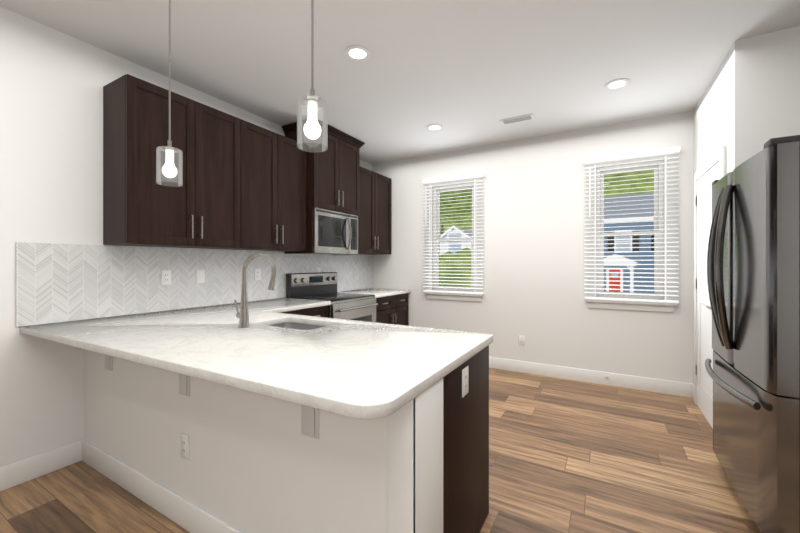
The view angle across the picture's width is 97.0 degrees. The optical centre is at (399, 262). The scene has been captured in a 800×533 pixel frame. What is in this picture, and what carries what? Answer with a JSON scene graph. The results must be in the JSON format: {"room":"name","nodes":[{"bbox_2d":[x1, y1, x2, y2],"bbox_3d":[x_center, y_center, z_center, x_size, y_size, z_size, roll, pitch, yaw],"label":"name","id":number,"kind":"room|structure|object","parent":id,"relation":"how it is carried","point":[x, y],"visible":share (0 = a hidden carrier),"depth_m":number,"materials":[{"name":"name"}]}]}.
{"room":"kitchen","nodes":[
{"label":"kitchen","id":0,"kind":"room"},
{"bbox_2d":[0,6,372,466],"bbox_3d":[-2.342,-0.083,1.999,0.140,2.740,7.810,0,0,30],"label":"wall","id":1,"kind":"structure","parent":0,"point":[53,82],"depth_m":2.17,"materials":[{"name":"white paint"}]},
{"bbox_2d":[0,439,83,491],"bbox_3d":[-3.101,1.220,0.519,0.020,0.135,4.148,0,0,30],"label":"baseboard","id":2,"kind":"structure","parent":1,"relation":"attached to","point":[29,468],"depth_m":2.13,"materials":[{"name":"white wood"}]},
{"bbox_2d":[161,270,170,284],"bbox_3d":[-1.814,0.112,2.750,0.007,0.115,0.072,0,0,30],"label":"electrical outlet plate","id":3,"kind":"object","parent":1,"relation":"attached to","point":[166,280],"depth_m":2.75,"materials":[{"name":"white plastic"}]},
{"bbox_2d":[16,242,372,326],"bbox_3d":[-1.313,0.125,3.639,0.008,0.490,3.659,0,0,30],"label":"tile backsplash","id":4,"kind":"structure","parent":1,"relation":"attached to","point":[55,283],"depth_m":2.61,"materials":[{"name":"white tile"}]},
{"bbox_2d":[196,269,204,282],"bbox_3d":[-1.681,0.112,2.985,0.007,0.115,0.072,0,0,30],"label":"electrical outlet plate","id":5,"kind":"object","parent":1,"relation":"attached to","point":[200,273],"depth_m":2.98,"materials":[{"name":"white plastic"}]},
{"bbox_2d":[103,74,318,253],"bbox_3d":[-1.427,-0.749,3.012,0.415,1.302,1.640,0,0,30],"label":"upper cabinet","id":6,"kind":"object","parent":1,"relation":"attached to","point":[248,185],"depth_m":2.65,"materials":[{"name":"brown wood"}]},
{"bbox_2d":[255,269,260,279],"bbox_3d":[-1.396,0.112,3.479,0.007,0.115,0.072,0,0,30],"label":"electrical outlet plate","id":7,"kind":"object","parent":1,"relation":"attached to","point":[257,271],"depth_m":3.48,"materials":[{"name":"white plastic"}]},
{"bbox_2d":[319,126,362,254],"bbox_3d":[-0.856,-0.749,4.007,0.415,1.302,0.904,0,0,30],"label":"upper cabinet","id":8,"kind":"object","parent":1,"relation":"attached to","point":[340,170],"depth_m":3.94,"materials":[{"name":"brown wood"}]},
{"bbox_2d":[305,207,357,254],"bbox_3d":[-0.834,-0.334,3.995,0.462,0.462,0.733,0,0,30],"label":"microwave","id":9,"kind":"object","parent":8,"relation":"attached to","point":[335,233],"visible":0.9,"depth_m":3.86,"materials":[{"name":"silver metal"}]},
{"bbox_2d":[363,168,390,254],"bbox_3d":[-0.461,-0.749,4.693,0.415,1.302,0.924,0,0,30],"label":"upper cabinet","id":10,"kind":"object","parent":1,"relation":"attached to","point":[376,187],"depth_m":4.70,"materials":[{"name":"brown wood"}]},
{"bbox_2d":[0,368,760,532],"bbox_3d":[-0.310,1.347,0.830,4.830,0.120,7.810,0,0,30],"label":"floor","id":11,"kind":"structure","parent":0,"point":[569,456],"depth_m":2.12,"materials":[{"name":"brown wood"}]},
{"bbox_2d":[82,350,442,532],"bbox_3d":[-0.963,0.850,1.793,2.457,0.875,0.221,0,0,30],"label":"wall","id":12,"kind":"structure","parent":11,"relation":"on","point":[257,463],"depth_m":1.48,"materials":[{"name":"white paint"}]},
{"bbox_2d":[105,355,112,370],"bbox_3d":[-1.807,0.530,2.048,0.084,0.231,0.210,0,0,30],"label":"support","id":13,"kind":"object","parent":12,"relation":"attached to","point":[108,359],"depth_m":2.13,"materials":[{"name":"white paint"}]},
{"bbox_2d":[180,433,188,459],"bbox_3d":[-1.054,0.897,1.732,0.072,0.115,0.007,0,0,30],"label":"electrical outlet plate","id":14,"kind":"object","parent":12,"relation":"attached to","point":[184,439],"depth_m":1.73,"materials":[{"name":"white plastic"}]},
{"bbox_2d":[179,374,189,396],"bbox_3d":[-1.104,0.530,1.644,0.084,0.231,0.210,0,0,30],"label":"support","id":15,"kind":"object","parent":12,"relation":"attached to","point":[184,381],"depth_m":1.72,"materials":[{"name":"white paint"}]},
{"bbox_2d":[301,405,318,438],"bbox_3d":[-0.385,0.530,1.230,0.084,0.231,0.210,0,0,30],"label":"support","id":16,"kind":"object","parent":12,"relation":"attached to","point":[309,421],"depth_m":1.31,"materials":[{"name":"white paint"}]},
{"bbox_2d":[281,305,328,317],"bbox_3d":[-1.169,0.849,3.256,0.600,0.876,0.850,0,0,30],"label":"base cabinet","id":17,"kind":"object","parent":11,"relation":"on","point":[322,311],"depth_m":3.30,"materials":[{"name":"brown wood"}]},
{"bbox_2d":[286,272,377,321],"bbox_3d":[-0.721,0.700,3.933,0.702,1.175,0.764,0,0,30],"label":"range","id":18,"kind":"object","parent":11,"relation":"on","point":[322,286],"visible":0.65,"depth_m":3.89,"materials":[{"name":"silver metal"}]},
{"bbox_2d":[377,293,407,325],"bbox_3d":[-0.358,0.849,4.667,0.600,0.876,0.864,0,0,30],"label":"base cabinet","id":19,"kind":"object","parent":11,"relation":"on","point":[392,309],"depth_m":4.54,"materials":[{"name":"brown wood"}]},
{"bbox_2d":[443,345,488,532],"bbox_3d":[0.220,0.849,1.604,0.193,0.876,0.624,0,0,30],"label":"base cabinet","id":20,"kind":"object","parent":11,"relation":"on","point":[466,463],"visible":0.1,"depth_m":1.51,"materials":[{"name":"brown wood"}]},
{"bbox_2d":[19,253,492,418],"bbox_3d":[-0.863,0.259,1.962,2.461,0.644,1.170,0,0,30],"label":"countertop","id":21,"kind":"structure","parent":20,"relation":"on","point":[359,369],"depth_m":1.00,"materials":[{"name":"stone"}]},
{"bbox_2d":[234,253,276,328],"bbox_3d":[-0.871,0.154,2.151,0.103,0.435,0.263,0,0,30],"label":"faucet","id":22,"kind":"object","parent":21,"relation":"on","point":[244,323],"depth_m":2.06,"materials":[{"name":"silver metal"}]},
{"bbox_2d":[462,366,468,397],"bbox_3d":[0.277,0.502,1.501,0.007,0.115,0.072,0,0,30],"label":"electrical outlet plate","id":23,"kind":"object","parent":20,"relation":"attached to","point":[465,372],"depth_m":1.49,"materials":[{"name":"white plastic"}]},
{"bbox_2d":[705,135,799,532],"bbox_3d":[2.104,0.380,1.738,0.890,1.815,0.970,0,0,30],"label":"refrigerator","id":24,"kind":"object","parent":11,"relation":"on","point":[753,266],"visible":1,"depth_m":1.58,"materials":[{"name":"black metal"}]},
{"bbox_2d":[0,0,799,164],"bbox_3d":[-0.310,-1.513,0.830,4.830,0.120,7.810,0,0,30],"label":"ceiling","id":25,"kind":"structure","parent":0,"point":[466,74],"depth_m":2.47,"materials":[{"name":"white paint"}]},
{"bbox_2d":[156,0,182,186],"bbox_3d":[-1.198,-0.931,1.842,0.124,1.044,0.124,0,0,30],"label":"pendant light","id":26,"kind":"object","parent":25,"relation":"hanging from","point":[169,169],"visible":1,"depth_m":1.84,"materials":[{"name":"clear glass"}]},
{"bbox_2d":[297,0,327,152],"bbox_3d":[-0.342,-0.951,1.385,0.124,1.002,0.124,0,0,30],"label":"pendant light","id":27,"kind":"object","parent":25,"relation":"hanging from","point":[312,102],"visible":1,"depth_m":1.38,"materials":[{"name":"clear glass"}]},
{"bbox_2d":[345,45,370,60],"bbox_3d":[-0.293,-1.449,2.453,0.180,0.006,0.180,0,0,30],"label":"recessed light","id":28,"kind":"object","parent":25,"relation":"in","point":[357,53],"visible":1,"depth_m":2.45,"materials":[{"name":"white plastic"}]},
{"bbox_2d":[426,124,442,130],"bbox_3d":[0.371,-1.449,3.789,0.180,0.006,0.180,0,0,30],"label":"recessed light","id":29,"kind":"object","parent":25,"relation":"in","point":[433,127],"visible":1,"depth_m":3.79,"materials":[{"name":"white plastic"}]},
{"bbox_2d":[500,114,534,124],"bbox_3d":[1.183,-1.448,3.576,0.320,0.009,0.130,0,0,30],"label":"ceiling vent","id":30,"kind":"object","parent":25,"relation":"in","point":[517,119],"visible":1,"depth_m":3.56,"materials":[{"name":"white metal"}]},
{"bbox_2d":[604,78,629,89],"bbox_3d":[1.760,-1.449,2.875,0.180,0.006,0.180,0,0,30],"label":"recessed light","id":31,"kind":"object","parent":25,"relation":"in","point":[617,84],"visible":1,"depth_m":2.87,"materials":[{"name":"white plastic"}]},
{"bbox_2d":[373,111,692,383],"bbox_3d":[1.294,-0.083,4.331,3.840,2.740,0.140,0,0,30],"label":"wall","id":32,"kind":"structure","parent":0,"point":[534,211],"depth_m":4.03,"materials":[{"name":"white paint"}]},
{"bbox_2d":[422,172,484,301],"bbox_3d":[0.698,-0.317,4.608,0.834,1.597,0.194,0,0,30],"label":"window blinds","id":33,"kind":"object","parent":32,"relation":"attached to","point":[456,292],"visible":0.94,"depth_m":4.60,"materials":[{"name":"white plastic"}]},
{"bbox_2d":[518,335,524,344],"bbox_3d":[1.431,0.907,4.167,0.072,0.115,0.007,0,0,30],"label":"electrical outlet plate","id":34,"kind":"object","parent":32,"relation":"attached to","point":[521,338],"depth_m":4.16,"materials":[{"name":"white plastic"}]},
{"bbox_2d":[489,357,693,400],"bbox_3d":[1.482,1.220,4.131,3.035,0.135,0.020,0,0,30],"label":"baseboard","id":35,"kind":"structure","parent":32,"relation":"attached to","point":[676,388],"depth_m":3.77,"materials":[{"name":"white wood"}]},
{"bbox_2d":[583,146,679,311],"bbox_3d":[2.358,-0.317,3.654,0.824,1.597,0.194,0,0,30],"label":"window blinds","id":36,"kind":"object","parent":32,"relation":"attached to","point":[645,301],"visible":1,"depth_m":3.62,"materials":[{"name":"white plastic"}]},
{"bbox_2d":[693,34,763,383],"bbox_3d":[2.557,-0.083,2.815,0.140,2.740,1.230,0,0,30],"label":"wall","id":37,"kind":"structure","parent":0,"point":[728,112],"depth_m":2.34,"materials":[{"name":"white paint"}]},
{"bbox_2d":[694,146,725,427],"bbox_3d":[2.481,0.233,2.888,0.062,2.108,0.916,0,0,30],"label":"back door","id":38,"kind":"structure","parent":37,"relation":"in","point":[709,171],"depth_m":3.00,"materials":[{"name":"white paint"}]},
{"bbox_2d":[764,26,799,142],"bbox_3d":[2.714,-0.083,2.096,0.850,2.740,0.140,0,0,30],"label":"wall","id":39,"kind":"structure","parent":0,"point":[781,83],"depth_m":2.21,"materials":[{"name":"white paint"}]},
{"label":"outside","id":40,"kind":"structure","parent":0,"visible":0},
{"bbox_3d":[17.915,2.837,27.056,90.000,0.200,55.230,0,0,30],"label":"lawn","id":41,"kind":"structure","parent":40,"visible":0},
{"bbox_2d":[440,248,470,286],"bbox_3d":[2.181,1.074,13.980,2.609,3.326,2.291,0,0,30],"label":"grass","id":42,"kind":"structure","parent":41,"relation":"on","point":[463,254],"depth_m":12.94,"materials":[{"name":"green plant"}]},
{"bbox_2d":[440,225,471,253],"bbox_3d":[5.268,0.142,26.127,5.705,5.190,7.450,0,0,30],"label":"house","id":43,"kind":"structure","parent":41,"relation":"on","point":[454,234],"depth_m":23.29,"materials":[{"name":"white"}]},
{"bbox_2d":[604,193,653,292],"bbox_3d":[17.062,-1.313,27.679,9.600,8.100,9.700,0,0,30],"label":"house","id":44,"kind":"structure","parent":41,"relation":"on","point":[622,211],"depth_m":24.46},
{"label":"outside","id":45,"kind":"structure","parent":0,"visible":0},
{"bbox_2d":[440,216,452,233],"bbox_3d":[4.072,-6.268,50.828,8.421,14.010,9.893,0,0,30],"label":"tree","id":46,"kind":"object","parent":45,"point":[446,218],"depth_m":48.96,"materials":[{"name":"green plant"}]},
{"bbox_2d":[440,189,471,233],"bbox_3d":[6.396,-7.304,47.924,8.615,16.083,8.044,0,0,30],"label":"tree","id":47,"kind":"object","parent":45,"point":[452,203],"depth_m":45.13,"materials":[{"name":"green plant"}]},
{"bbox_2d":[451,211,471,230],"bbox_3d":[10.979,-7.194,49.839,9.769,15.862,8.579,0,0,30],"label":"tree","id":48,"kind":"object","parent":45,"point":[468,220],"depth_m":47.35,"materials":[{"name":"green plant"}]},
{"bbox_2d":[604,170,653,196],"bbox_3d":[25.936,-6.019,36.251,9.224,13.511,7.680,0,0,30],"label":"tree","id":49,"kind":"object","parent":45,"point":[622,186],"depth_m":35.29,"materials":[{"name":"green plant"}]}
]}

